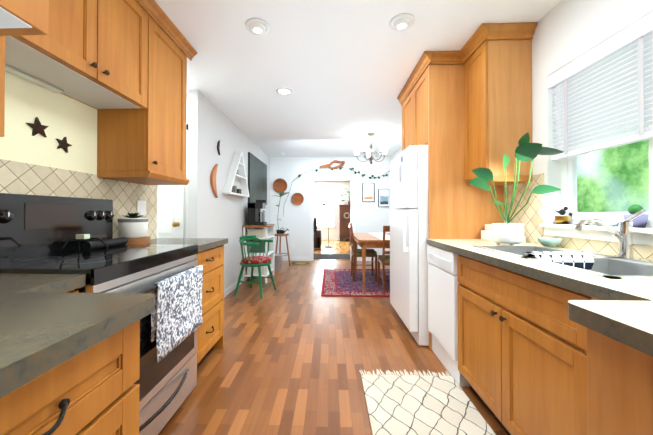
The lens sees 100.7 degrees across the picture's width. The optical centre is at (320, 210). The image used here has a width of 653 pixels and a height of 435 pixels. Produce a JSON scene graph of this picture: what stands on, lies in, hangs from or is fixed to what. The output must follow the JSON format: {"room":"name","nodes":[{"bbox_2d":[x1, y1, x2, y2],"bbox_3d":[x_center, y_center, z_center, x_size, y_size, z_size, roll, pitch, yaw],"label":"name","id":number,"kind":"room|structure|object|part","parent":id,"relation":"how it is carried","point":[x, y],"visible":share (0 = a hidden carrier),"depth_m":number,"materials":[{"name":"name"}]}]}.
{"room":"kitchen and dining room","nodes":[
{"label":"kitchen and dining room","id":0,"kind":"room"},
{"bbox_2d":[157,185,157,237],"bbox_3d":[-1.505,-0.091,0.348,0.100,2.440,3.935,0,0,2],"label":"wall","id":1,"kind":"structure","parent":0,"point":[157,211],"depth_m":2.30,"materials":[{"name":"white paint"}]},
{"bbox_2d":[0,0,75,103],"bbox_3d":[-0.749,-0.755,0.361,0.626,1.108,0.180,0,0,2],"label":"upper cabinet","id":2,"kind":"object","parent":1,"relation":"attached to","point":[38,37],"depth_m":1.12,"materials":[{"name":"brown wood"}]},
{"bbox_2d":[0,71,96,174],"bbox_3d":[-1.420,-0.445,1.381,0.004,0.435,1.820,0,0,2],"label":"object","id":3,"kind":"structure","parent":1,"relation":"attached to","point":[71,120],"depth_m":1.40,"materials":[{"name":"beige"}]},
{"bbox_2d":[26,117,48,136],"bbox_3d":[-1.412,-0.415,1.349,0.012,0.098,0.098,0,0,2],"label":"star","id":4,"kind":"object","parent":3,"relation":"attached to","point":[37,127],"depth_m":1.34,"materials":[{"name":"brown metal"}]},
{"bbox_2d":[56,137,71,152],"bbox_3d":[-1.408,-0.363,1.483,0.012,0.085,0.084,0,0,2],"label":"star","id":5,"kind":"object","parent":3,"relation":"attached to","point":[63,143],"depth_m":1.48,"materials":[{"name":"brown metal"}]},
{"bbox_2d":[0,159,156,238],"bbox_3d":[-1.419,0.005,1.378,0.005,0.465,1.820,0,0,2],"label":"backsplash","id":6,"kind":"structure","parent":1,"relation":"attached to","point":[22,178],"depth_m":1.58,"materials":[{"name":"tile"}]},
{"bbox_2d":[0,0,196,184],"bbox_3d":[-1.229,-0.748,1.250,0.390,1.109,1.926,0,0,2],"label":"upper cabinet","id":7,"kind":"object","parent":1,"relation":"attached to","point":[120,66],"depth_m":1.69,"materials":[{"name":"brown wood"}]},
{"bbox_2d":[137,200,145,215],"bbox_3d":[-1.391,-0.017,2.098,0.005,0.120,0.100,0,0,2],"label":"switch plate","id":8,"kind":"object","parent":1,"relation":"attached to","point":[141,207],"depth_m":2.09,"materials":[{"name":"white plastic"}]},
{"bbox_2d":[187,94,188,123],"bbox_3d":[-1.974,-0.069,3.047,1.130,2.440,0.100,0,0,2],"label":"wall","id":9,"kind":"structure","parent":0,"point":[187,106],"depth_m":2.98,"materials":[{"name":"white paint"}]},
{"bbox_2d":[158,124,187,237],"bbox_3d":[-1.893,0.097,2.931,0.940,2.095,0.109,0,0,2],"label":"door","id":10,"kind":"structure","parent":9,"relation":"in","point":[172,211],"depth_m":2.94,"materials":[{"name":"white wood"}]},
{"bbox_2d":[188,90,269,289],"bbox_3d":[-1.291,-0.057,4.626,0.135,2.440,3.500,0,0,2],"label":"wall","id":11,"kind":"structure","parent":0,"point":[210,126],"depth_m":3.49,"materials":[{"name":"grey paint"}]},
{"bbox_2d":[210,164,217,197],"bbox_3d":[-1.285,-0.368,3.258,0.030,0.420,0.160,0,0,2],"label":"moon","id":12,"kind":"object","parent":11,"relation":"attached to","point":[213,179],"visible":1,"depth_m":3.23,"materials":[{"name":"brown wood"}]},
{"bbox_2d":[217,140,219,154],"bbox_3d":[-1.286,-0.797,3.401,0.020,0.190,0.060,0,0,2],"label":"moon","id":13,"kind":"object","parent":11,"relation":"attached to","point":[218,146],"visible":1,"depth_m":3.40,"materials":[{"name":"brown"}]},
{"bbox_2d":[222,151,248,196],"bbox_3d":[-1.227,-0.550,3.978,0.100,0.661,0.865,0,0,2],"label":"wall shelf","id":14,"kind":"object","parent":11,"relation":"attached to","point":[236,184],"visible":1,"depth_m":3.95,"materials":[{"name":"white wood"}]},
{"bbox_3d":[-1.218,-0.567,5.293,0.033,0.870,1.290,0,0,2],"label":"large painting","id":15,"kind":"part","parent":11,"relation":"part of"},
{"bbox_2d":[270,156,390,256],"bbox_3d":[0.069,-0.043,6.394,6.200,2.440,0.120,0,0,2],"label":"wall","id":16,"kind":"structure","parent":0,"point":[372,217],"depth_m":6.35,"materials":[{"name":"white paint"}]},
{"bbox_2d":[224,277,248,297],"bbox_3d":[-1.251,1.118,4.615,0.015,0.090,3.500,0,0,2],"label":"baseboard","id":17,"kind":"structure","parent":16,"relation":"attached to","point":[230,289],"depth_m":3.85,"materials":[{"name":"white"}]},
{"bbox_2d":[273,178,286,192],"bbox_3d":[-0.953,-0.584,6.343,0.340,0.340,0.050,0,0,2],"label":"wall basket","id":18,"kind":"object","parent":16,"relation":"attached to","point":[279,185],"depth_m":6.34,"materials":[{"name":"brown wicker"}]},
{"bbox_2d":[282,257,308,260],"bbox_3d":[-0.721,1.132,6.341,0.904,0.090,0.017,0,0,2],"label":"baseboard","id":19,"kind":"structure","parent":16,"relation":"attached to","point":[284,258],"depth_m":6.33,"materials":[{"name":"white"}]},
{"bbox_2d":[291,193,303,204],"bbox_3d":[-0.544,-0.273,6.328,0.290,0.290,0.050,0,0,2],"label":"bowl","id":20,"kind":"object","parent":16,"relation":"attached to","point":[297,198],"depth_m":6.33,"materials":[{"name":"brown wicker"}]},
{"bbox_2d":[309,170,354,260],"bbox_3d":[0.262,0.117,6.388,1.058,2.120,0.156,0,0,2],"label":"door frame","id":21,"kind":"structure","parent":16,"relation":"attached to","point":[311,200],"depth_m":6.32,"materials":[{"name":"white"}]},
{"bbox_2d":[283,160,389,213],"bbox_3d":[0.445,-0.526,6.273,2.668,1.304,0.124,0,0,2],"label":"garland","id":22,"kind":"object","parent":16,"relation":"attached to","point":[340,166],"visible":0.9,"depth_m":6.28,"materials":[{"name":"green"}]},
{"bbox_2d":[357,257,377,260],"bbox_3d":[1.202,1.131,6.280,0.828,0.090,0.017,0,0,2],"label":"baseboard","id":23,"kind":"structure","parent":16,"relation":"attached to","point":[358,258],"depth_m":6.28,"materials":[{"name":"white"}]},
{"bbox_2d":[362,183,374,201],"bbox_3d":[1.105,-0.424,6.290,0.280,0.440,0.023,0,0,2],"label":"framed print","id":24,"kind":"object","parent":16,"relation":"attached to","point":[368,192],"depth_m":6.28,"materials":[{"name":"black"}]},
{"bbox_2d":[378,189,389,206],"bbox_3d":[1.466,-0.294,6.277,0.270,0.420,0.023,0,0,2],"label":"framed print","id":25,"kind":"object","parent":16,"relation":"attached to","point":[383,194],"depth_m":6.27,"materials":[{"name":"black"}]},
{"bbox_2d":[314,181,349,239],"bbox_3d":[0.222,-0.005,11.181,6.400,2.440,0.100,0,0,2],"label":"wall","id":26,"kind":"structure","parent":0,"point":[336,187],"depth_m":11.11,"materials":[{"name":"white paint"}]},
{"bbox_2d":[314,192,334,227],"bbox_3d":[0.120,-0.010,11.118,0.920,1.470,0.028,0,0,2],"label":"room window","id":27,"kind":"structure","parent":26,"relation":"in","point":[320,210],"depth_m":11.12,"materials":[{"name":"white glass"}]},
{"bbox_2d":[158,240,507,434],"bbox_3d":[0.016,1.189,4.724,6.200,0.050,13.000,0,0,2],"label":"floor","id":28,"kind":"structure","parent":0,"point":[296,354],"depth_m":2.06,"materials":[{"name":"laminate"}]},
{"bbox_2d":[0,320,139,434],"bbox_3d":[-0.960,0.695,0.453,0.978,0.870,0.610,0,0,2],"label":"base cabinet","id":29,"kind":"object","parent":28,"relation":"on","point":[93,390],"depth_m":0.54,"materials":[{"name":"brown wood"}]},
{"bbox_2d":[0,273,153,397],"bbox_3d":[-0.959,0.236,-0.040,1.004,0.040,1.999,0,0,2],"label":"countertop","id":30,"kind":"structure","parent":29,"relation":"on","point":[47,324],"depth_m":0.56,"materials":[{"name":"stone"}]},
{"bbox_2d":[63,289,78,292],"bbox_3d":[-1.145,0.698,0.838,0.583,0.870,0.247,0,0,2],"label":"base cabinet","id":31,"kind":"object","parent":28,"relation":"on","point":[71,291],"depth_m":0.94,"materials":[{"name":"brown wood"}]},
{"bbox_2d":[0,193,202,434],"bbox_3d":[-1.075,0.522,1.343,0.688,1.190,0.756,0,0,2],"label":"range","id":32,"kind":"object","parent":28,"relation":"on","point":[40,234],"visible":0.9,"depth_m":1.30,"materials":[{"name":"black"}]},
{"bbox_2d":[151,265,202,362],"bbox_3d":[-0.745,0.509,1.437,0.034,0.357,0.430,0,0,2],"label":"towel","id":33,"kind":"object","parent":32,"relation":"hanging from","point":[177,313],"depth_m":1.37,"materials":[{"name":"fabric"}]},
{"bbox_2d":[195,245,223,366],"bbox_3d":[-1.108,0.707,1.999,0.583,0.870,0.548,0,0,2],"label":"base cabinet","id":34,"kind":"object","parent":28,"relation":"on","point":[210,336],"depth_m":2.03,"materials":[{"name":"brown wood"}]},
{"bbox_2d":[150,238,227,251],"bbox_3d":[-1.093,0.252,2.014,0.604,0.040,0.574,0,0,2],"label":"countertop","id":35,"kind":"structure","parent":34,"relation":"on","point":[203,244],"depth_m":2.04,"materials":[{"name":"stone"}]},
{"bbox_2d":[118,213,150,243],"bbox_3d":[-1.282,0.121,1.848,0.200,0.216,0.200,0,0,2],"label":"succulent pot","id":36,"kind":"object","parent":35,"relation":"on","point":[132,228],"visible":0.94,"depth_m":1.79,"materials":[{"name":"white ceramic"}]},
{"bbox_2d":[234,235,275,298],"bbox_3d":[-0.916,0.763,3.808,0.444,0.795,0.513,0,0,17],"label":"chair","id":37,"kind":"object","parent":28,"relation":"on","point":[252,262],"visible":1,"depth_m":3.69,"materials":[{"name":"green paint"}]},
{"bbox_2d":[243,200,274,282],"bbox_3d":[-1.046,0.487,4.624,0.395,1.353,0.600,0,0,2],"label":"cart","id":38,"kind":"object","parent":28,"relation":"on","point":[258,226],"visible":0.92,"depth_m":4.41,"materials":[{"name":"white wood"}]},
{"bbox_2d":[274,254,282,270],"bbox_3d":[-0.857,1.013,5.284,0.232,0.310,0.232,0,0,2],"label":"galvanized bucket","id":39,"kind":"object","parent":28,"relation":"on","point":[278,258],"visible":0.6,"depth_m":5.19,"materials":[{"name":"grey metal"}]},
{"bbox_2d":[273,192,290,265],"bbox_3d":[-0.831,0.385,5.637,0.429,1.577,0.369,0,0,2],"label":"potted plant","id":40,"kind":"object","parent":28,"relation":"on","point":[280,232],"visible":0.85,"depth_m":5.67,"materials":[{"name":"brown wood"}]},
{"bbox_2d":[288,261,312,265],"bbox_3d":[-0.445,1.167,5.960,0.540,0.011,0.540,0,0,2],"label":"round jute rug","id":41,"kind":"object","parent":28,"relation":"on","point":[301,263],"visible":1,"depth_m":5.95,"materials":[{"name":"beige fabric"}]},
{"bbox_2d":[314,217,320,247],"bbox_3d":[-0.411,0.675,8.604,0.840,0.939,0.920,0,0,2],"label":"recliner","id":42,"kind":"object","parent":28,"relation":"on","point":[317,238],"visible":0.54,"depth_m":8.14,"materials":[{"name":"black leather"}]},
{"bbox_2d":[322,203,331,246],"bbox_3d":[0.205,0.464,8.927,0.350,1.467,0.260,0,0,2],"label":"light","id":43,"kind":"object","parent":28,"relation":"on","point":[323,204],"visible":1,"depth_m":8.91,"materials":[{"name":"black"}]},
{"bbox_2d":[314,254,349,258],"bbox_3d":[0.312,1.175,6.941,1.050,0.011,0.750,0,0,2],"label":"area rug","id":44,"kind":"object","parent":28,"relation":"on","point":[331,256],"visible":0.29,"depth_m":6.89,"materials":[{"name":"grey"}]},
{"bbox_2d":[339,205,349,241],"bbox_3d":[1.021,0.492,10.825,0.580,1.440,0.533,0,0,2],"label":"closet","id":45,"kind":"object","parent":28,"relation":"on","point":[344,218],"visible":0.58,"depth_m":10.57,"materials":[{"name":"brown wood"}]},
{"bbox_2d":[340,188,349,204],"bbox_3d":[1.128,-0.558,10.722,0.910,0.658,0.631,0,0,2],"label":"potted plant","id":46,"kind":"object","parent":45,"relation":"on","point":[343,203],"visible":0.65,"depth_m":10.75,"materials":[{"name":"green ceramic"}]},
{"bbox_2d":[321,269,389,296],"bbox_3d":[0.794,1.155,4.490,1.530,0.012,1.740,0,0,2],"label":"area rug","id":47,"kind":"object","parent":28,"relation":"on","point":[337,282],"visible":0.58,"depth_m":4.20,"materials":[{"name":"red fabric"}]},
{"bbox_2d":[348,223,377,280],"bbox_3d":[0.702,0.679,4.607,0.451,0.937,0.420,0,0,2],"label":"chair","id":48,"kind":"object","parent":47,"relation":"on","point":[372,253],"visible":0.96,"depth_m":4.41,"materials":[{"name":"brown wood"}]},
{"bbox_2d":[353,233,389,290],"bbox_3d":[0.997,0.667,4.427,0.900,0.962,1.340,0,0,2],"label":"dining table","id":49,"kind":"object","parent":47,"relation":"on","point":[363,241],"visible":0.44,"depth_m":3.84,"materials":[{"name":"brown wood"}]},
{"bbox_2d":[377,226,389,293],"bbox_3d":[1.059,0.673,3.869,0.420,0.937,0.451,0,0,2],"label":"chair","id":50,"kind":"object","parent":47,"relation":"on","point":[383,259],"visible":0.33,"depth_m":3.71,"materials":[{"name":"brown wood"}]},
{"bbox_2d":[390,145,428,345],"bbox_3d":[1.113,0.284,2.643,0.790,1.703,0.750,0,0,2],"label":"refrigerator","id":51,"kind":"object","parent":28,"relation":"on","point":[409,230],"visible":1,"depth_m":2.29,"materials":[{"name":"white metal"}]},
{"bbox_2d":[359,369,495,434],"bbox_3d":[0.565,1.130,1.298,0.623,0.011,1.285,0,0,2],"label":"runner rug","id":52,"kind":"object","parent":28,"relation":"on","point":[410,404],"visible":1,"depth_m":1.55,"materials":[{"name":"white fabric"}]},
{"bbox_2d":[427,245,469,386],"bbox_3d":[1.178,0.708,1.982,0.627,0.868,0.477,0,0,2],"label":"dishwasher","id":53,"kind":"object","parent":28,"relation":"on","point":[443,283],"visible":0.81,"depth_m":1.91,"materials":[{"name":"white metal"}]},
{"bbox_2d":[397,22,537,348],"bbox_3d":[1.181,-0.074,2.464,0.663,2.439,1.205,0,0,2],"label":"tall cabinet","id":54,"kind":"object","parent":28,"relation":"on","point":[462,120],"visible":0.6,"depth_m":2.22,"materials":[{"name":"brown wood"}]},
{"bbox_2d":[458,275,599,434],"bbox_3d":[1.165,0.786,1.183,0.603,0.699,1.117,0,0,2],"label":"base cabinet","id":55,"kind":"object","parent":28,"relation":"on","point":[533,359],"depth_m":1.19,"materials":[{"name":"brown wood"}]},
{"bbox_2d":[573,322,652,434],"bbox_3d":[1.011,0.690,-0.241,0.821,0.868,1.730,0,0,2],"label":"base cabinet","id":56,"kind":"object","parent":28,"relation":"on","point":[613,380],"depth_m":0.59,"materials":[{"name":"brown wood"}]},
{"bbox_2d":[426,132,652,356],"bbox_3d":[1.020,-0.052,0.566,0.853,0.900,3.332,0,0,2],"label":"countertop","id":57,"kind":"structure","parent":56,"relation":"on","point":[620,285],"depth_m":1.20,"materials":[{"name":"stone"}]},
{"bbox_2d":[537,237,561,246],"bbox_3d":[1.416,0.197,1.676,0.120,0.050,0.120,0,0,2],"label":"bowl","id":58,"kind":"object","parent":57,"relation":"on","point":[546,242],"depth_m":1.65,"materials":[{"name":"green ceramic"}]},
{"bbox_2d":[473,245,652,278],"bbox_3d":[1.170,0.312,1.303,0.415,0.184,0.860,0,0,2],"label":"sink","id":59,"kind":"object","parent":57,"relation":"in","point":[605,266],"depth_m":1.24,"materials":[{"name":"silver metal"}]},
{"bbox_2d":[575,209,652,263],"bbox_3d":[1.307,0.110,1.250,0.252,0.232,0.260,0,0,2],"label":"faucet","id":60,"kind":"object","parent":57,"relation":"on","point":[625,255],"depth_m":1.24,"materials":[{"name":"silver metal"}]},
{"bbox_2d":[135,0,560,180],"bbox_3d":[0.016,-1.301,4.744,6.200,0.050,13.000,0,0,2],"label":"ceiling","id":61,"kind":"structure","parent":0,"point":[341,70],"depth_m":2.30,"materials":[{"name":"white paint"}]},
{"bbox_2d":[245,18,269,34],"bbox_3d":[-0.445,-1.282,1.906,0.169,0.031,0.169,0,0,-7],"label":"recessed light","id":62,"kind":"object","parent":61,"relation":"in","point":[256,26],"depth_m":1.88,"materials":[{"name":"white"}]},
{"bbox_2d":[276,87,291,94],"bbox_3d":[-0.401,-1.285,2.919,0.169,0.010,0.169,0,0,-7],"label":"recessed light","id":63,"kind":"object","parent":61,"relation":"in","point":[282,91],"depth_m":2.91,"materials":[{"name":"white"}]},
{"bbox_2d":[353,133,388,163],"bbox_3d":[0.840,-1.022,4.518,0.616,0.509,0.595,0,0,2],"label":"chandelier","id":64,"kind":"object","parent":61,"relation":"hanging from","point":[382,147],"visible":1,"depth_m":4.48,"materials":[{"name":"white glass"}]},
{"bbox_2d":[389,13,414,30],"bbox_3d":[0.557,-1.283,1.863,0.169,0.031,0.169,0,-1,-37],"label":"recessed light","id":65,"kind":"object","parent":61,"relation":"in","point":[398,22],"depth_m":1.83,"materials":[{"name":"white"}]},
{"bbox_2d":[391,0,652,228],"bbox_3d":[1.583,-0.075,2.283,0.150,2.440,8.000,0,0,2],"label":"wall","id":66,"kind":"structure","parent":0,"point":[566,32],"depth_m":1.66,"materials":[{"name":"white paint"}]},
{"bbox_2d":[504,173,652,259],"bbox_3d":[1.471,-0.009,1.202,0.005,0.490,2.032,0,0,2],"label":"backsplash","id":67,"kind":"structure","parent":66,"relation":"attached to","point":[530,215],"depth_m":1.85,"materials":[{"name":"tile"}]},
{"bbox_2d":[539,204,652,245],"bbox_3d":[1.501,0.063,1.257,0.120,0.187,1.105,0,0,2],"label":"window sill","id":68,"kind":"structure","parent":66,"relation":"attached to","point":[642,234],"depth_m":1.42,"materials":[{"name":"white paint"}]},
{"bbox_3d":[1.524,0.053,1.499,0.072,0.060,0.241,0,0,2],"label":"glass","id":69,"kind":"part","parent":68,"relation":"part of","materials":[{"name":"grey glass"}]},
{"bbox_2d":[623,204,648,227],"bbox_3d":[1.512,0.026,1.299,0.084,0.112,0.084,0,0,2],"label":"pot","id":70,"kind":"object","parent":68,"relation":"on","point":[641,221],"depth_m":1.28,"materials":[{"name":"purple ceramic"}]},
{"bbox_2d":[547,10,652,227],"bbox_3d":[1.544,-0.406,1.259,0.134,0.975,1.045,0,0,2],"label":"window","id":71,"kind":"structure","parent":66,"relation":"in","point":[562,174],"depth_m":1.74,"materials":[{"name":"white"}]},
{"bbox_2d":[548,11,652,159],"bbox_3d":[1.516,-0.576,1.261,0.070,0.624,1.037,0,0,2],"label":"window blind","id":72,"kind":"object","parent":71,"relation":"attached to","point":[602,86],"visible":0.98,"depth_m":1.43,"materials":[{"name":"white plastic"}]},
{"label":"outside","id":73,"kind":"structure","parent":0,"visible":0},
{"bbox_2d":[577,110,648,211],"bbox_3d":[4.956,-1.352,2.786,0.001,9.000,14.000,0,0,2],"label":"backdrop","id":74,"kind":"structure","parent":73,"point":[614,179],"depth_m":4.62,"materials":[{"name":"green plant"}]}
]}

